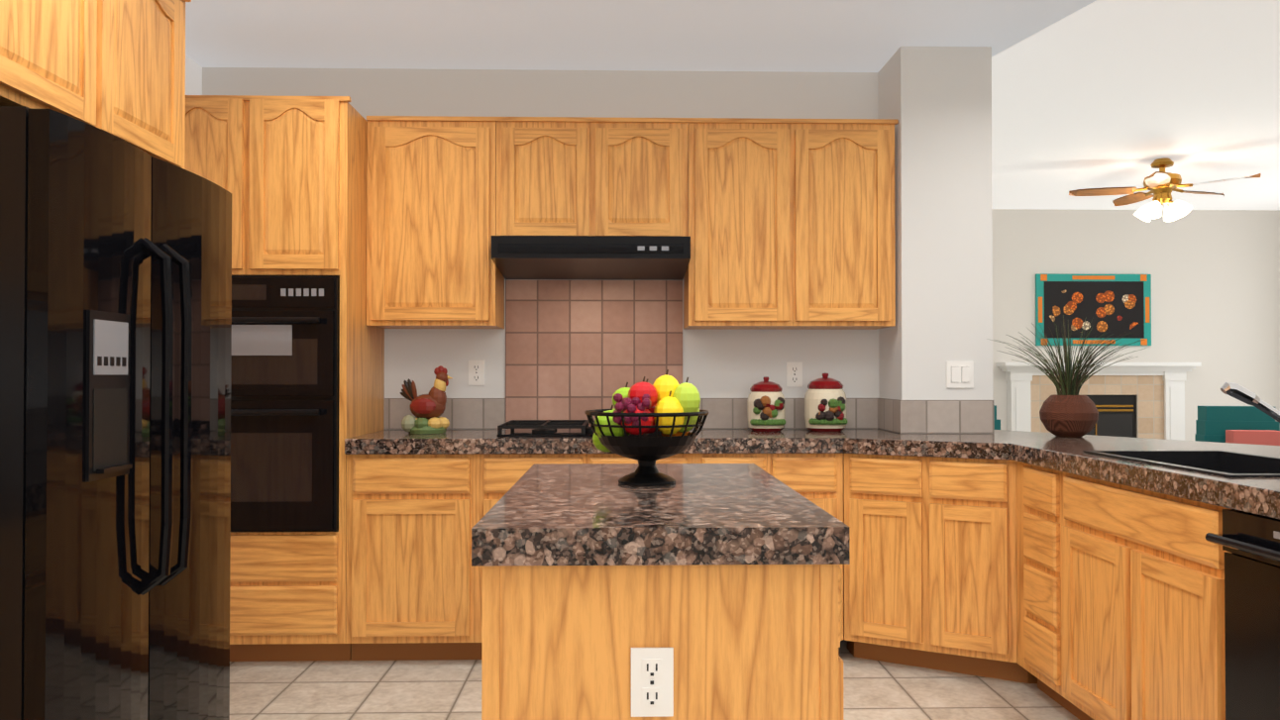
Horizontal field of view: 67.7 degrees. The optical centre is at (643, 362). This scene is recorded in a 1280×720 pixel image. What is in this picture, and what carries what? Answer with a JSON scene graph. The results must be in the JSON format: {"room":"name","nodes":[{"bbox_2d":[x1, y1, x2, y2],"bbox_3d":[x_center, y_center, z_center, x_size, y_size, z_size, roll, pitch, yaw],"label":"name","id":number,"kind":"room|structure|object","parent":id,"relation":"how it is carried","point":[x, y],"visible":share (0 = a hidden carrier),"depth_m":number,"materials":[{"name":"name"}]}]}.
{"room":"kitchen","nodes":[
{"label":"kitchen","id":0,"kind":"room"},
{"bbox_2d":[229,640,1079,719],"bbox_3d":[2.203,1.228,3.058,8.622,0.060,11.770,0,-1,-1],"label":"floor","id":1,"kind":"structure","parent":0,"point":[451,690],"depth_m":3.48,"materials":[{"name":"tile"}]},
{"bbox_2d":[0,106,231,719],"bbox_3d":[-1.555,0.332,2.378,0.830,1.693,0.918,0,-1,-1],"label":"refrigerator","id":2,"kind":"object","parent":1,"relation":"on","point":[115,378],"visible":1,"depth_m":2.14,"materials":[{"name":"black metal"}]},
{"bbox_2d":[184,95,384,661],"bbox_3d":[-1.581,0.076,4.088,0.802,2.270,0.625,0,-1,-1],"label":"tall cabinet","id":3,"kind":"object","parent":1,"relation":"on","point":[289,173],"visible":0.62,"depth_m":3.79,"materials":[{"name":"brown wood"}]},
{"bbox_2d":[230,275,339,532],"bbox_3d":[-1.585,0.165,4.005,0.726,1.014,0.617,0,-1,-1],"label":"wall oven","id":4,"kind":"object","parent":3,"relation":"in","point":[284,400],"visible":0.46,"depth_m":3.76,"materials":[{"name":"black metal"}]},
{"bbox_2d":[345,453,843,660],"bbox_3d":[-0.198,0.790,4.114,1.986,0.842,0.625,0,-1,-1],"label":"base cabinet","id":5,"kind":"object","parent":1,"relation":"on","point":[413,585],"visible":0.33,"depth_m":3.79,"materials":[{"name":"brown wood"}]},
{"bbox_2d":[344,428,1279,520],"bbox_3d":[1.021,0.324,3.019,4.368,0.062,2.888,0,-1,-1],"label":"countertop","id":6,"kind":"structure","parent":5,"relation":"on","point":[1258,495],"depth_m":3.70,"materials":[{"name":"brown stone"}]},
{"bbox_2d":[400,365,452,433],"bbox_3d":[-0.945,0.159,4.139,0.232,0.293,0.165,0,-1,-1],"label":"rooster figurine","id":7,"kind":"object","parent":6,"relation":"on","point":[427,410],"visible":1,"depth_m":4.11,"materials":[{"name":"brown ceramic"}]},
{"bbox_2d":[497,420,594,436],"bbox_3d":[-0.223,0.283,4.130,0.760,0.045,0.490,0,-1,-1],"label":"cooktop","id":8,"kind":"object","parent":6,"relation":"in","point":[548,428],"visible":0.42,"depth_m":3.98,"materials":[{"name":"black metal"}]},
{"bbox_2d":[746,376,785,431],"bbox_3d":[0.551,0.185,4.284,0.170,0.245,0.193,0,-1,-1],"label":"canister","id":9,"kind":"object","parent":6,"relation":"on","point":[766,406],"visible":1,"depth_m":4.22,"materials":[{"name":"beige ceramic"}]},
{"bbox_2d":[804,372,848,431],"bbox_3d":[0.818,0.176,4.290,0.188,0.262,0.212,0,-1,-1],"label":"canister","id":10,"kind":"object","parent":6,"relation":"on","point":[825,404],"visible":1,"depth_m":4.22,"materials":[{"name":"beige ceramic"}]},
{"bbox_2d":[987,317,1143,436],"bbox_3d":[1.738,0.052,3.924,0.558,0.501,0.586,0,-1,-1],"label":"vase","id":11,"kind":"object","parent":6,"relation":"on","point":[1067,410],"visible":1,"depth_m":3.86,"materials":[{"name":"ceramic"}]},
{"bbox_2d":[1082,450,1279,477],"bbox_3d":[1.676,0.316,2.751,0.462,0.064,0.752,0,-1,-1],"label":"sink basin","id":12,"kind":"object","parent":6,"relation":"in","point":[1229,464],"visible":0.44,"depth_m":3.06,"materials":[{"name":"black"}]},
{"bbox_2d":[1220,382,1279,423],"bbox_3d":[1.893,0.171,2.804,0.372,0.236,0.078,0,-1,-1],"label":"faucet","id":13,"kind":"object","parent":6,"relation":"on","point":[1239,392],"visible":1,"depth_m":2.80,"materials":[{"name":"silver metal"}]},
{"bbox_2d":[481,564,843,719],"bbox_3d":[0.024,0.766,2.155,0.621,0.842,1.081,0,-1,-1],"label":"base cabinet","id":14,"kind":"object","parent":1,"relation":"on","point":[753,642],"visible":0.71,"depth_m":1.62,"materials":[{"name":"brown wood"}]},
{"bbox_2d":[631,647,673,717],"bbox_3d":[0.014,0.540,1.611,0.072,0.115,0.008,0,-1,-1],"label":"outlet","id":15,"kind":"object","parent":14,"relation":"attached to","point":[652,682],"visible":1,"depth_m":1.61,"materials":[{"name":"white plastic"}]},
{"bbox_2d":[471,463,850,566],"bbox_3d":[0.015,0.314,2.160,0.630,0.062,1.140,0,-1,-1],"label":"countertop","id":16,"kind":"structure","parent":14,"relation":"on","point":[567,514],"depth_m":1.65,"materials":[{"name":"brown stone"}]},
{"bbox_2d":[584,369,709,485],"bbox_3d":[0.007,0.149,2.252,0.294,0.266,0.294,0,-1,-1],"label":"fruit bowl","id":17,"kind":"object","parent":16,"relation":"on","point":[646,425],"visible":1,"depth_m":2.18,"materials":[{"name":"black metal"}]},
{"bbox_2d":[843,453,1037,683],"bbox_3d":[1.386,0.789,4.001,1.168,0.842,0.928,0,-1,-1],"label":"base cabinet","id":18,"kind":"object","parent":1,"relation":"on","point":[929,576],"visible":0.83,"depth_m":3.68,"materials":[{"name":"brown wood"}]},
{"bbox_2d":[993,405,1000,429],"bbox_3d":[2.437,0.771,6.465,0.991,0.936,0.995,0,-1,-1],"label":"armchair","id":19,"kind":"object","parent":1,"relation":"on","point":[997,424],"visible":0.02,"depth_m":6.81,"materials":[{"name":"teal fabric"}]},
{"bbox_2d":[996,362,1201,440],"bbox_3d":[4.196,0.631,8.675,1.900,1.270,0.450,0,-1,-1],"label":"fireplace mantel","id":20,"kind":"object","parent":1,"relation":"on","point":[1145,400],"visible":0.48,"depth_m":8.82,"materials":[{"name":"white"}]},
{"bbox_2d":[1016,461,1229,719],"bbox_3d":[1.688,0.776,2.921,0.619,0.842,1.246,0,-1,-1],"label":"base cabinet","id":21,"kind":"object","parent":1,"relation":"on","point":[1120,601],"visible":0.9,"depth_m":2.78,"materials":[{"name":"brown wood"}]},
{"bbox_2d":[1194,406,1279,445],"bbox_3d":[4.086,0.770,6.322,0.909,0.936,0.932,0,-1,-1],"label":"armchair","id":22,"kind":"object","parent":1,"relation":"on","point":[1250,425],"visible":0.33,"depth_m":6.60,"materials":[{"name":"teal fabric"}]},
{"bbox_2d":[1205,509,1279,719],"bbox_3d":[1.673,0.765,1.994,0.653,0.838,0.600,0,-1,-1],"label":"dishwasher","id":23,"kind":"object","parent":1,"relation":"on","point":[1249,543],"visible":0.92,"depth_m":2.18,"materials":[{"name":"black metal"}]},
{"bbox_2d":[185,46,1279,440],"bbox_3d":[2.203,-0.151,3.075,8.622,2.700,11.770,0,-1,-1],"label":"wall","id":24,"kind":"structure","parent":0,"point":[970,261],"depth_m":4.45,"materials":[{"name":"grey paint"}]},
{"bbox_2d":[0,0,191,168],"bbox_3d":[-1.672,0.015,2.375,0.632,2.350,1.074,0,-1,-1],"label":"wall cabinet","id":25,"kind":"object","parent":24,"relation":"attached to","point":[116,67],"visible":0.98,"depth_m":2.43,"materials":[{"name":"brown wood"}]},
{"bbox_2d":[468,360,484,385],"bbox_3d":[-0.775,0.047,4.420,0.072,0.115,0.008,0,-1,-1],"label":"electrical outlet","id":26,"kind":"object","parent":24,"relation":"attached to","point":[476,373],"visible":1,"depth_m":4.42,"materials":[{"name":"white plastic"}]},
{"bbox_2d":[366,115,898,329],"bbox_3d":[-0.045,-0.607,4.279,2.298,0.900,0.335,0,-1,-1],"label":"wall cabinet","id":27,"kind":"object","parent":24,"relation":"attached to","point":[786,224],"visible":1,"depth_m":4.12,"materials":[{"name":"brown wood"}]},
{"bbox_2d":[491,235,690,280],"bbox_3d":[-0.224,-0.454,4.189,0.824,0.132,0.503,0,-1,-1],"label":"range hood","id":28,"kind":"object","parent":27,"relation":"attached to","point":[603,258],"visible":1,"depth_m":3.95,"materials":[{"name":"black metal"}]},
{"bbox_2d":[384,280,994,433],"bbox_3d":[-0.199,-0.072,1.534,3.542,0.692,5.809,0,-1,-1],"label":"tile backsplash","id":29,"kind":"structure","parent":24,"relation":"attached to","point":[575,350],"depth_m":4.43,"materials":[{"name":"pink tile"}]},
{"bbox_2d":[786,362,802,386],"bbox_3d":[0.704,0.055,4.457,0.072,0.115,0.008,0,-1,-1],"label":"electrical outlet","id":30,"kind":"object","parent":24,"relation":"attached to","point":[794,373],"visible":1,"depth_m":4.46,"materials":[{"name":"white plastic"}]},
{"bbox_2d":[946,361,973,388],"bbox_3d":[1.363,0.051,4.112,0.118,0.115,0.009,0,-1,-1],"label":"light switch","id":31,"kind":"object","parent":24,"relation":"attached to","point":[959,374],"visible":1,"depth_m":4.11,"materials":[{"name":"white plastic"}]},
{"bbox_2d":[1035,273,1151,345],"bbox_3d":[4.191,-0.491,8.899,1.080,0.670,0.028,0,-1,-1],"label":"floral picture","id":32,"kind":"object","parent":24,"relation":"attached to","point":[1118,305],"visible":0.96,"depth_m":8.89,"materials":[{"name":"teal"}]},
{"bbox_2d":[185,0,1279,210],"bbox_3d":[2.203,-1.491,3.091,8.622,0.220,11.770,0,-1,-1],"label":"ceiling","id":33,"kind":"structure","parent":0,"point":[1102,93],"depth_m":4.29,"materials":[{"name":"grey paint"}]},
{"bbox_2d":[1068,157,1261,221],"bbox_3d":[3.704,-1.236,6.883,1.182,0.437,1.137,0,-1,-1],"label":"ceiling fan","id":34,"kind":"object","parent":33,"relation":"hanging from","point":[1161,184],"visible":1,"depth_m":6.80,"materials":[{"name":"brown wood"}]}
]}

